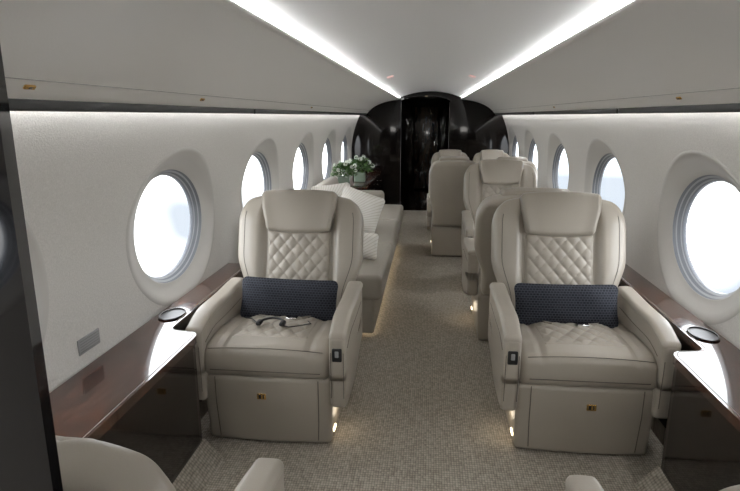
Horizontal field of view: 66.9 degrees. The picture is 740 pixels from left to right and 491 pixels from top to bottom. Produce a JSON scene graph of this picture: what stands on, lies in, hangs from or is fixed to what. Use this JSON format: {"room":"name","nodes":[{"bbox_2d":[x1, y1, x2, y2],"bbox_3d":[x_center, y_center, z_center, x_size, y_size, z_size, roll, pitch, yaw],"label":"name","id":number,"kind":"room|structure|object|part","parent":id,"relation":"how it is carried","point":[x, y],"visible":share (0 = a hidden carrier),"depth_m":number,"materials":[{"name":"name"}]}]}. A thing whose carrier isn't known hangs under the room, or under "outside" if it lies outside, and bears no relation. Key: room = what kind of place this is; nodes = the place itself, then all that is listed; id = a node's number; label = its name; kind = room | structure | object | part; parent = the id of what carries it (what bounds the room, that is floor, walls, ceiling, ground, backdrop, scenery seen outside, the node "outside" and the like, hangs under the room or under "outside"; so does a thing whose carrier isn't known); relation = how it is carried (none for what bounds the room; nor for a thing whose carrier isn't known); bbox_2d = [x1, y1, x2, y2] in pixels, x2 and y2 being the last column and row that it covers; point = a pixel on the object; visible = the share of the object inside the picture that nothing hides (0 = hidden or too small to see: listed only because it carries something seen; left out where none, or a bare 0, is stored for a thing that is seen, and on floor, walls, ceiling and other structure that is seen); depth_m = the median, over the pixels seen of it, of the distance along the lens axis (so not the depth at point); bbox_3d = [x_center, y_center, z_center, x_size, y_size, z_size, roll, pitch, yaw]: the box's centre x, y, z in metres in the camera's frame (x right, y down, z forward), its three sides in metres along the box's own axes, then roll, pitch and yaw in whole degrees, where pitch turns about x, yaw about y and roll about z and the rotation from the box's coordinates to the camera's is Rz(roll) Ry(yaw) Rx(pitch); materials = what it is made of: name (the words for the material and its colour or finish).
{"room":"aircraft cabin","nodes":[
{"label":"aircraft cabin","id":0,"kind":"room"},
{"bbox_2d":[23,85,35,89],"bbox_3d":[-0.816,-0.379,1.341,0.011,0.012,0.038,1,13,6],"label":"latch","id":1,"kind":"object","parent":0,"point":[28,87],"visible":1,"depth_m":1.34,"materials":[{"name":"gold metal"}]},
{"bbox_2d":[0,46,62,490],"bbox_3d":[-0.664,0.475,0.385,1.063,1.800,0.006,1,13,6],"label":"wall","id":2,"kind":"structure","parent":0,"point":[29,459],"depth_m":0.23,"materials":[{"name":"black paint"}]},
{"bbox_2d":[10,111,359,392],"bbox_3d":[-0.751,-0.221,3.796,0.248,1.620,10.700,1,13,6],"label":"wall","id":3,"kind":"structure","parent":0,"point":[81,174],"depth_m":2.11,"materials":[{"name":"plastic"}]},
{"bbox_2d":[25,220,48,343],"bbox_3d":[-1.111,0.230,1.359,0.151,0.766,0.976,1,13,6],"label":"window","id":4,"kind":"structure","parent":3,"relation":"in","point":[39,272],"depth_m":1.79,"materials":[{"name":"grey plastic"}]},
{"bbox_2d":[77,328,99,355],"bbox_3d":[-1.028,0.352,2.049,0.006,0.058,0.130,1,13,6],"label":"air vent","id":5,"kind":"object","parent":3,"relation":"in","point":[92,339],"visible":1,"depth_m":2.04,"materials":[{"name":"grey"}]},
{"bbox_2d":[8,98,253,113],"bbox_3d":[-0.783,-0.535,2.179,0.060,0.036,2.000,1,13,6],"label":"panel","id":6,"kind":"object","parent":3,"relation":"attached to","point":[14,104],"visible":0.66,"depth_m":1.71,"materials":[{"name":"black"}]},
{"bbox_2d":[126,147,214,305],"bbox_3d":[-0.959,-0.097,2.774,0.151,0.766,0.976,1,13,6],"label":"window","id":7,"kind":"structure","parent":3,"relation":"in","point":[187,166],"depth_m":2.92,"materials":[{"name":"grey plastic"}]},
{"bbox_2d":[0,0,399,112],"bbox_3d":[-0.394,-0.991,3.580,0.625,0.242,10.700,1,13,6],"label":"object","id":8,"kind":"structure","parent":3,"relation":"attached to","point":[222,53],"depth_m":1.59,"materials":[{"name":"white plastic"}]},
{"bbox_2d":[240,137,278,210],"bbox_3d":[-0.810,-0.418,4.159,0.151,0.766,0.976,1,13,6],"label":"window","id":9,"kind":"structure","parent":3,"relation":"in","point":[265,152],"depth_m":4.39,"materials":[{"name":"grey plastic"}]},
{"bbox_2d":[254,109,329,114],"bbox_3d":[-0.551,-1.036,4.345,0.060,0.036,2.430,1,13,6],"label":"panel","id":10,"kind":"object","parent":3,"relation":"attached to","point":[256,111],"visible":0.54,"depth_m":3.89,"materials":[{"name":"black"}]},
{"bbox_2d":[292,132,313,188],"bbox_3d":[-0.662,-0.738,5.545,0.151,0.766,0.976,1,13,6],"label":"window","id":11,"kind":"structure","parent":3,"relation":"in","point":[306,145],"depth_m":5.85,"materials":[{"name":"grey plastic"}]},
{"bbox_2d":[322,128,335,179],"bbox_3d":[-0.513,-1.059,6.931,0.151,0.766,0.976,1,13,6],"label":"window","id":12,"kind":"structure","parent":3,"relation":"in","point":[330,142],"depth_m":7.23,"materials":[{"name":"grey plastic"}]},
{"bbox_2d":[341,126,350,174],"bbox_3d":[-0.365,-1.379,8.316,0.151,0.766,0.976,1,13,6],"label":"window","id":13,"kind":"structure","parent":3,"relation":"in","point":[346,142],"depth_m":8.63,"materials":[{"name":"grey plastic"}]},
{"bbox_2d":[330,112,366,114],"bbox_3d":[-0.253,-1.680,7.131,0.060,0.036,3.280,1,13,6],"label":"panel","id":14,"kind":"object","parent":3,"relation":"attached to","point":[331,113],"visible":0.59,"depth_m":6.50,"materials":[{"name":"black"}]},
{"bbox_2d":[400,100,403,194],"bbox_3d":[0.509,-1.803,10.127,0.080,1.850,2.460,1,13,6],"label":"door frame","id":15,"kind":"structure","parent":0,"point":[402,105],"depth_m":10.81,"materials":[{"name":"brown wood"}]},
{"bbox_2d":[403,99,448,187],"bbox_3d":[1.123,-2.074,11.299,1.130,1.850,0.060,1,13,6],"label":"wall","id":16,"kind":"structure","parent":0,"point":[409,104],"depth_m":11.21,"materials":[{"name":"brown wood"}]},
{"bbox_2d":[414,107,437,188],"bbox_3d":[1.119,-1.948,11.243,0.460,1.610,0.085,1,13,6],"label":"door","id":17,"kind":"structure","parent":16,"relation":"in","point":[426,118],"depth_m":11.21,"materials":[{"name":"brown wood"}]},
{"bbox_2d":[407,96,444,98],"bbox_3d":[0.992,-2.644,9.881,1.050,0.040,2.460,1,13,6],"label":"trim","id":18,"kind":"structure","parent":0,"point":[419,97],"depth_m":10.25,"materials":[{"name":"black"}]},
{"bbox_2d":[352,94,508,204],"bbox_3d":[0.934,-1.505,8.840,2.560,1.850,0.080,1,13,6],"label":"wall","id":19,"kind":"structure","parent":0,"point":[377,134],"depth_m":8.75,"materials":[{"name":"black wood"}]},
{"bbox_2d":[400,102,449,185],"bbox_3d":[0.855,-1.405,8.827,0.750,1.660,0.007,1,13,6],"label":"trim","id":20,"kind":"structure","parent":19,"relation":"attached to","point":[401,102],"depth_m":8.86,"materials":[{"name":"grey metal"}]},
{"bbox_2d":[401,91,449,101],"bbox_3d":[0.860,-2.316,8.660,0.750,0.190,0.080,1,13,6],"label":"trim","id":21,"kind":"structure","parent":19,"relation":"attached to","point":[426,93],"depth_m":8.61,"materials":[{"name":"black"}]},
{"bbox_2d":[201,188,663,490],"bbox_3d":[0.514,0.320,5.127,2.600,0.046,13.300,1,13,6],"label":"floor","id":22,"kind":"structure","parent":0,"point":[422,412],"depth_m":2.69,"materials":[{"name":"carpet"}]},
{"bbox_2d":[49,263,243,490],"bbox_3d":[-0.848,0.715,2.072,0.352,0.572,2.920,1,13,6],"label":"ledge","id":23,"kind":"object","parent":22,"relation":"on","point":[141,395],"visible":0.69,"depth_m":2.07,"materials":[{"name":"brown wood"}]},
{"bbox_3d":[-0.854,0.690,2.067,0.205,0.445,2.900,1,13,6],"label":"panel","id":24,"kind":"part","parent":23,"relation":"part of","materials":[{"name":"brown wood"}]},
{"bbox_2d":[158,308,185,320],"bbox_3d":[-0.897,0.311,2.542,0.112,0.008,0.164,1,13,6],"label":"cup holder","id":25,"kind":"object","parent":23,"relation":"on","point":[174,313],"visible":1,"depth_m":2.54,"materials":[{"name":"silver metal"}]},
{"bbox_2d":[55,435,283,490],"bbox_3d":[-0.594,0.719,1.139,0.708,0.986,0.681,1,13,6],"label":"armchair","id":26,"kind":"object","parent":22,"relation":"on","point":[86,464],"visible":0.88,"depth_m":0.82,"materials":[{"name":"beige leather"}]},
{"bbox_3d":[-0.625,0.624,0.918,0.685,0.700,0.169,1,16,6],"label":"backrest","id":27,"kind":"part","parent":26,"relation":"part of","materials":[{"name":"beige leather"}]},
{"bbox_3d":[-0.279,0.761,1.137,0.076,0.405,0.625,1,13,6],"label":"armrest","id":28,"kind":"part","parent":26,"relation":"part of","materials":[{"name":"beige leather"}]},
{"bbox_2d":[185,189,363,442],"bbox_3d":[-0.404,0.292,2.809,0.708,1.065,0.932,1,13,6],"label":"armchair","id":29,"kind":"object","parent":22,"relation":"on","point":[269,381],"visible":0.77,"depth_m":2.53,"materials":[{"name":"beige leather"}]},
{"bbox_3d":[-0.731,0.440,2.727,0.076,0.405,0.625,1,13,6],"label":"armrest","id":30,"kind":"part","parent":29,"relation":"part of","materials":[{"name":"beige leather"}]},
{"bbox_2d":[205,314,331,379],"bbox_3d":[-0.426,0.455,2.734,0.580,0.203,0.634,1,13,6],"label":"seat cushion","id":31,"kind":"object","parent":29,"relation":"on","point":[237,348],"depth_m":2.45,"materials":[{"name":"beige leather"}]},
{"bbox_3d":[-0.428,0.376,2.697,0.345,0.052,0.400,1,13,6],"label":"quilted panel","id":32,"kind":"part","parent":29,"relation":"part of","materials":[{"name":"beige leather"}]},
{"bbox_2d":[245,317,310,327],"bbox_3d":[-0.443,0.354,2.616,0.337,0.023,0.104,2,13,10],"label":"belt","id":33,"kind":"object","parent":29,"relation":"on","point":[259,322],"visible":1,"depth_m":2.59,"materials":[{"name":"black plastic"}]},
{"bbox_2d":[256,319,262,325],"bbox_3d":[-0.513,0.357,2.599,0.026,0.020,0.045,1,13,6],"label":"ear cup","id":34,"kind":"object","parent":33,"relation":"on","point":[259,321],"depth_m":2.58,"materials":[{"name":"black plastic"}]},
{"bbox_2d":[279,320,285,326],"bbox_3d":[-0.404,0.359,2.588,0.026,0.020,0.045,1,13,6],"label":"ear cup","id":35,"kind":"object","parent":33,"relation":"on","point":[282,323],"depth_m":2.57,"materials":[{"name":"black plastic"}]},
{"bbox_2d":[240,276,337,320],"bbox_3d":[-0.405,0.271,2.801,0.493,0.216,0.142,0,13,1],"label":"throw pillow","id":36,"kind":"object","parent":29,"relation":"on","point":[316,299],"visible":0.84,"depth_m":2.75,"materials":[{"name":"black fabric"}]},
{"bbox_3d":[-0.388,0.069,3.025,0.345,0.300,0.047,1,-3,6],"label":"quilted panel","id":37,"kind":"part","parent":29,"relation":"part of","materials":[{"name":"beige leather"}]},
{"bbox_3d":[-0.382,0.066,3.081,0.685,0.700,0.169,1,-3,6],"label":"backrest","id":38,"kind":"part","parent":29,"relation":"part of","materials":[{"name":"beige leather"}]},
{"bbox_3d":[-0.107,0.455,2.663,0.076,0.405,0.625,1,13,6],"label":"armrest","id":39,"kind":"part","parent":29,"relation":"part of","materials":[{"name":"beige leather"}]},
{"bbox_2d":[309,177,402,332],"bbox_3d":[-0.212,-0.079,5.061,0.890,0.773,3.020,1,13,6],"label":"sofa","id":40,"kind":"object","parent":22,"relation":"on","point":[373,274],"visible":0.21,"depth_m":3.97,"materials":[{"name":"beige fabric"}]},
{"bbox_2d":[316,177,338,185],"bbox_3d":[-0.452,-0.511,6.019,0.160,0.360,0.990,-7,12,8],"label":"cushion","id":41,"kind":"object","parent":40,"relation":"on","point":[331,180],"depth_m":6.04,"materials":[{"name":"beige fabric"}]},
{"bbox_2d":[311,182,349,196],"bbox_3d":[-0.346,-0.399,5.208,0.389,0.357,0.158,-5,14,-20],"label":"throw pillow","id":42,"kind":"object","parent":40,"relation":"on","point":[337,188],"visible":0.24,"depth_m":5.17,"materials":[{"name":"white fabric"}]},
{"bbox_2d":[341,186,384,232],"bbox_3d":[-0.093,-0.293,4.751,0.440,0.420,0.174,0,13,1],"label":"throw pillow","id":43,"kind":"object","parent":40,"relation":"on","point":[371,206],"visible":0.62,"depth_m":4.71,"materials":[{"name":"white fabric"}]},
{"bbox_2d":[363,233,378,259],"bbox_3d":[-0.081,-0.005,3.950,0.287,0.209,0.118,-1,13,-2],"label":"throw pillow","id":44,"kind":"object","parent":40,"relation":"on","point":[370,241],"visible":0.39,"depth_m":3.93,"materials":[{"name":"white fabric"}]},
{"bbox_3d":[-0.136,-0.488,6.460,0.600,0.300,0.110,1,13,6],"label":"arm","id":45,"kind":"part","parent":40,"relation":"part of","materials":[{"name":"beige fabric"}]},
{"bbox_2d":[356,243,391,299],"bbox_3d":[-0.266,0.153,4.088,0.790,0.180,0.992,1,13,6],"label":"seat cushion","id":46,"kind":"object","parent":40,"relation":"on","point":[373,274],"depth_m":3.68,"materials":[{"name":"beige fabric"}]},
{"bbox_2d":[375,220,398,256],"bbox_3d":[-0.163,-0.071,5.058,0.790,0.180,0.992,1,13,6],"label":"seat cushion","id":47,"kind":"object","parent":40,"relation":"on","point":[387,231],"depth_m":4.98,"materials":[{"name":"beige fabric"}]},
{"bbox_2d":[379,204,402,233],"bbox_3d":[-0.059,-0.295,6.027,0.790,0.180,0.992,1,13,6],"label":"seat cushion","id":48,"kind":"object","parent":40,"relation":"on","point":[389,211],"depth_m":5.88,"materials":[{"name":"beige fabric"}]},
{"bbox_2d":[349,170,381,189],"bbox_3d":[-0.136,-0.619,7.714,0.430,0.630,2.140,1,13,6],"label":"credenza","id":49,"kind":"object","parent":22,"relation":"on","point":[373,179],"visible":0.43,"depth_m":7.54,"materials":[{"name":"brown wood"}]},
{"bbox_2d":[330,160,356,183],"bbox_3d":[-0.315,-0.881,6.774,0.348,0.305,0.336,1,13,6],"label":"flower arrangement","id":50,"kind":"object","parent":49,"relation":"on","point":[346,165],"visible":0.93,"depth_m":6.72,"materials":[{"name":"green plant"}]},
{"bbox_2d":[349,155,374,181],"bbox_3d":[-0.131,-0.983,7.132,0.399,0.342,0.390,1,13,6],"label":"flower arrangement","id":51,"kind":"object","parent":49,"relation":"on","point":[361,175],"visible":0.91,"depth_m":7.08,"materials":[{"name":"green plant"}]},
{"bbox_3d":[0.084,-0.668,7.948,0.012,0.500,0.500,1,13,6],"label":"cabinet door","id":52,"kind":"part","parent":49,"relation":"part of","materials":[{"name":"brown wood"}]},
{"bbox_3d":[0.138,-0.784,8.452,0.012,0.500,0.500,1,13,6],"label":"cabinet door","id":53,"kind":"part","parent":49,"relation":"part of","materials":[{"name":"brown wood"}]},
{"bbox_2d":[431,149,466,164],"bbox_3d":[1.029,-0.713,7.263,0.517,1.017,0.932,1,13,6],"label":"armchair","id":54,"kind":"object","parent":22,"relation":"on","point":[446,152],"visible":0.08,"depth_m":7.46,"materials":[{"name":"beige leather"}]},
{"bbox_2d":[426,156,475,255],"bbox_3d":[0.863,-0.444,5.992,0.510,1.065,0.932,1,13,6],"label":"armchair","id":55,"kind":"object","parent":22,"relation":"on","point":[445,203],"visible":0.84,"depth_m":5.64,"materials":[{"name":"beige leather"}]},
{"bbox_3d":[0.654,-0.360,6.186,0.054,0.405,0.625,1,13,6],"label":"armrest","id":56,"kind":"part","parent":55,"relation":"part of","materials":[{"name":"beige leather"}]},
{"bbox_3d":[0.838,-0.527,5.649,0.493,0.700,0.169,1,29,6],"label":"backrest","id":57,"kind":"part","parent":55,"relation":"part of","materials":[{"name":"beige leather"}]},
{"bbox_2d":[473,150,508,162],"bbox_3d":[1.576,-0.700,7.207,0.517,1.017,0.932,1,13,6],"label":"armchair","id":58,"kind":"object","parent":22,"relation":"on","point":[484,154],"visible":0.06,"depth_m":7.40,"materials":[{"name":"beige leather"}]},
{"bbox_2d":[461,159,536,254],"bbox_3d":[1.158,-0.197,4.923,0.687,1.065,0.932,1,13,6],"label":"armchair","id":59,"kind":"object","parent":22,"relation":"on","point":[483,179],"visible":0.3,"depth_m":5.11,"materials":[{"name":"beige leather"}]},
{"bbox_3d":[0.840,-0.049,4.839,0.073,0.405,0.625,1,13,6],"label":"armrest","id":60,"kind":"part","parent":59,"relation":"part of","materials":[{"name":"beige leather"}]},
{"bbox_3d":[1.202,-0.422,5.192,0.664,0.700,0.169,1,-3,6],"label":"backrest","id":61,"kind":"part","parent":59,"relation":"part of","materials":[{"name":"beige leather"}]},
{"bbox_3d":[1.196,-0.420,5.136,0.335,0.300,0.047,1,-3,6],"label":"quilted panel","id":62,"kind":"part","parent":59,"relation":"part of","materials":[{"name":"beige leather"}]},
{"bbox_2d":[462,187,569,339],"bbox_3d":[1.002,0.087,3.757,0.708,1.038,0.932,1,13,6],"label":"armchair","id":63,"kind":"object","parent":22,"relation":"on","point":[478,274],"visible":0.23,"depth_m":3.48,"materials":[{"name":"beige leather"}]},
{"bbox_3d":[0.706,0.166,3.959,0.076,0.395,0.625,1,13,6],"label":"armrest","id":64,"kind":"part","parent":63,"relation":"part of","materials":[{"name":"beige leather"}]},
{"bbox_2d":[478,265,483,294],"bbox_3d":[1.025,0.196,3.895,0.580,0.198,0.634,1,13,6],"label":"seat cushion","id":65,"kind":"object","parent":63,"relation":"on","point":[479,268],"depth_m":3.65,"materials":[{"name":"beige leather"}]},
{"bbox_3d":[0.981,0.007,3.415,0.685,0.685,0.173,1,29,6],"label":"backrest","id":66,"kind":"part","parent":63,"relation":"part of","materials":[{"name":"beige leather"}]},
{"bbox_2d":[497,156,537,178],"bbox_3d":[1.420,-0.430,5.935,0.510,1.065,0.932,1,13,6],"label":"armchair","id":67,"kind":"object","parent":22,"relation":"on","point":[524,159],"visible":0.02,"depth_m":5.43,"materials":[{"name":"beige leather"}]},
{"bbox_3d":[1.395,-0.514,5.592,0.493,0.700,0.169,1,29,6],"label":"backrest","id":68,"kind":"part","parent":67,"relation":"part of","materials":[{"name":"beige leather"}]},
{"bbox_2d":[488,192,680,454],"bbox_3d":[0.952,0.313,2.720,0.708,1.065,0.932,1,13,6],"label":"armchair","id":69,"kind":"object","parent":22,"relation":"on","point":[577,387],"visible":0.82,"depth_m":2.44,"materials":[{"name":"beige leather"}]},
{"bbox_3d":[0.624,0.461,2.638,0.076,0.405,0.625,1,13,6],"label":"armrest","id":70,"kind":"part","parent":69,"relation":"part of","materials":[{"name":"beige leather"}]},
{"bbox_3d":[0.996,0.087,2.990,0.685,0.700,0.169,1,-3,6],"label":"backrest","id":71,"kind":"part","parent":69,"relation":"part of","materials":[{"name":"beige leather"}]},
{"bbox_3d":[0.990,0.089,2.934,0.345,0.300,0.047,1,-3,6],"label":"quilted panel","id":72,"kind":"part","parent":69,"relation":"part of","materials":[{"name":"beige leather"}]},
{"bbox_2d":[514,283,618,327],"bbox_3d":[0.948,0.291,2.713,0.487,0.212,0.144,1,13,3],"label":"throw pillow","id":73,"kind":"object","parent":69,"relation":"on","point":[534,303],"visible":0.84,"depth_m":2.67,"materials":[{"name":"black fabric"}]},
{"bbox_3d":[0.950,0.397,2.606,0.345,0.052,0.400,1,13,6],"label":"quilted panel","id":74,"kind":"part","parent":69,"relation":"part of","materials":[{"name":"beige leather"}]},
{"bbox_2d":[519,323,656,389],"bbox_3d":[0.951,0.476,2.642,0.580,0.203,0.634,1,13,6],"label":"seat cushion","id":75,"kind":"object","parent":69,"relation":"on","point":[553,356],"depth_m":2.36,"materials":[{"name":"beige leather"}]},
{"bbox_3d":[1.249,0.475,2.574,0.076,0.405,0.625,1,13,6],"label":"armrest","id":76,"kind":"part","parent":69,"relation":"part of","materials":[{"name":"beige leather"}]},
{"bbox_2d":[565,475,739,490],"bbox_3d":[0.778,0.749,1.009,0.708,0.986,0.681,1,13,6],"label":"armchair","id":77,"kind":"object","parent":22,"relation":"on","point":[573,482],"visible":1,"depth_m":1.27,"materials":[{"name":"beige leather"}]},
{"bbox_3d":[0.768,0.655,0.786,0.685,0.700,0.169,1,16,6],"label":"backrest","id":78,"kind":"part","parent":77,"relation":"part of","materials":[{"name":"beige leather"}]},
{"bbox_2d":[618,263,739,490],"bbox_3d":[1.326,0.520,2.919,0.352,0.572,5.100,1,13,6],"label":"ledge","id":79,"kind":"object","parent":22,"relation":"on","point":[699,436],"visible":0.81,"depth_m":2.01,"materials":[{"name":"brown wood"}]},
{"bbox_2d":[686,326,720,341],"bbox_3d":[1.375,0.365,2.311,0.112,0.008,0.164,1,13,6],"label":"cup holder","id":80,"kind":"object","parent":79,"relation":"on","point":[704,334],"visible":1,"depth_m":2.31,"materials":[{"name":"silver metal"}]},
{"bbox_2d":[232,0,633,97],"bbox_3d":[0.379,-1.127,3.465,1.010,0.105,10.700,1,13,6],"label":"ceiling","id":81,"kind":"structure","parent":0,"point":[426,45],"depth_m":2.26,"materials":[{"name":"white"}]},
{"bbox_2d":[502,112,739,348],"bbox_3d":[1.509,-0.168,3.566,0.248,1.620,10.700,1,13,6],"label":"wall","id":82,"kind":"structure","parent":0,"point":[645,145],"depth_m":3.16,"materials":[{"name":"plastic"}]},
{"bbox_2d":[509,126,518,156],"bbox_3d":[2.108,-1.350,8.192,0.151,0.766,0.976,1,13,6],"label":"window","id":83,"kind":"structure","parent":82,"relation":"in","point":[513,141],"depth_m":8.47,"materials":[{"name":"grey plastic"}]},
{"bbox_2d":[495,112,533,114],"bbox_3d":[1.760,-1.632,6.926,0.060,0.036,3.280,1,13,6],"label":"panel","id":84,"kind":"object","parent":82,"relation":"attached to","point":[514,113],"visible":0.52,"depth_m":6.32,"materials":[{"name":"black plastic"}]},
{"bbox_2d":[524,129,537,171],"bbox_3d":[1.959,-1.028,6.797,0.151,0.766,0.976,1,13,6],"label":"window","id":85,"kind":"structure","parent":82,"relation":"in","point":[529,142],"depth_m":7.06,"materials":[{"name":"grey plastic"}]},
{"bbox_2d":[546,132,569,188],"bbox_3d":[1.807,-0.701,5.382,0.151,0.766,0.976,1,13,6],"label":"window","id":86,"kind":"structure","parent":82,"relation":"in","point":[555,145],"depth_m":5.68,"materials":[{"name":"grey plastic"}]},
{"bbox_2d":[534,108,617,114],"bbox_3d":[1.462,-0.988,4.140,0.060,0.036,2.430,1,13,6],"label":"panel","id":87,"kind":"object","parent":82,"relation":"attached to","point":[611,110],"visible":0.6,"depth_m":3.64,"materials":[{"name":"black"}]},
{"bbox_2d":[461,0,739,112],"bbox_3d":[1.152,-0.955,3.422,0.625,0.242,10.700,1,13,6],"label":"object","id":88,"kind":"structure","parent":82,"relation":"attached to","point":[643,53],"depth_m":1.98,"materials":[{"name":"white plastic"}]},
{"bbox_2d":[584,138,625,215],"bbox_3d":[1.656,-0.373,3.967,0.151,0.766,0.976,1,13,6],"label":"window","id":89,"kind":"structure","parent":82,"relation":"in","point":[599,153],"depth_m":4.20,"materials":[{"name":"grey plastic"}]},
{"bbox_2d":[618,103,739,113],"bbox_3d":[1.230,-0.487,1.974,0.060,0.036,2.000,1,13,6],"label":"panel","id":90,"kind":"object","parent":82,"relation":"attached to","point":[732,107],"visible":0.66,"depth_m":2.16,"materials":[{"name":"black"}]},
{"bbox_2d":[657,150,739,324],"bbox_3d":[1.502,-0.042,2.533,0.151,0.766,0.976,1,13,6],"label":"window","id":91,"kind":"structure","parent":82,"relation":"in","point":[690,171],"depth_m":2.73,"materials":[{"name":"grey plastic"}]}
]}

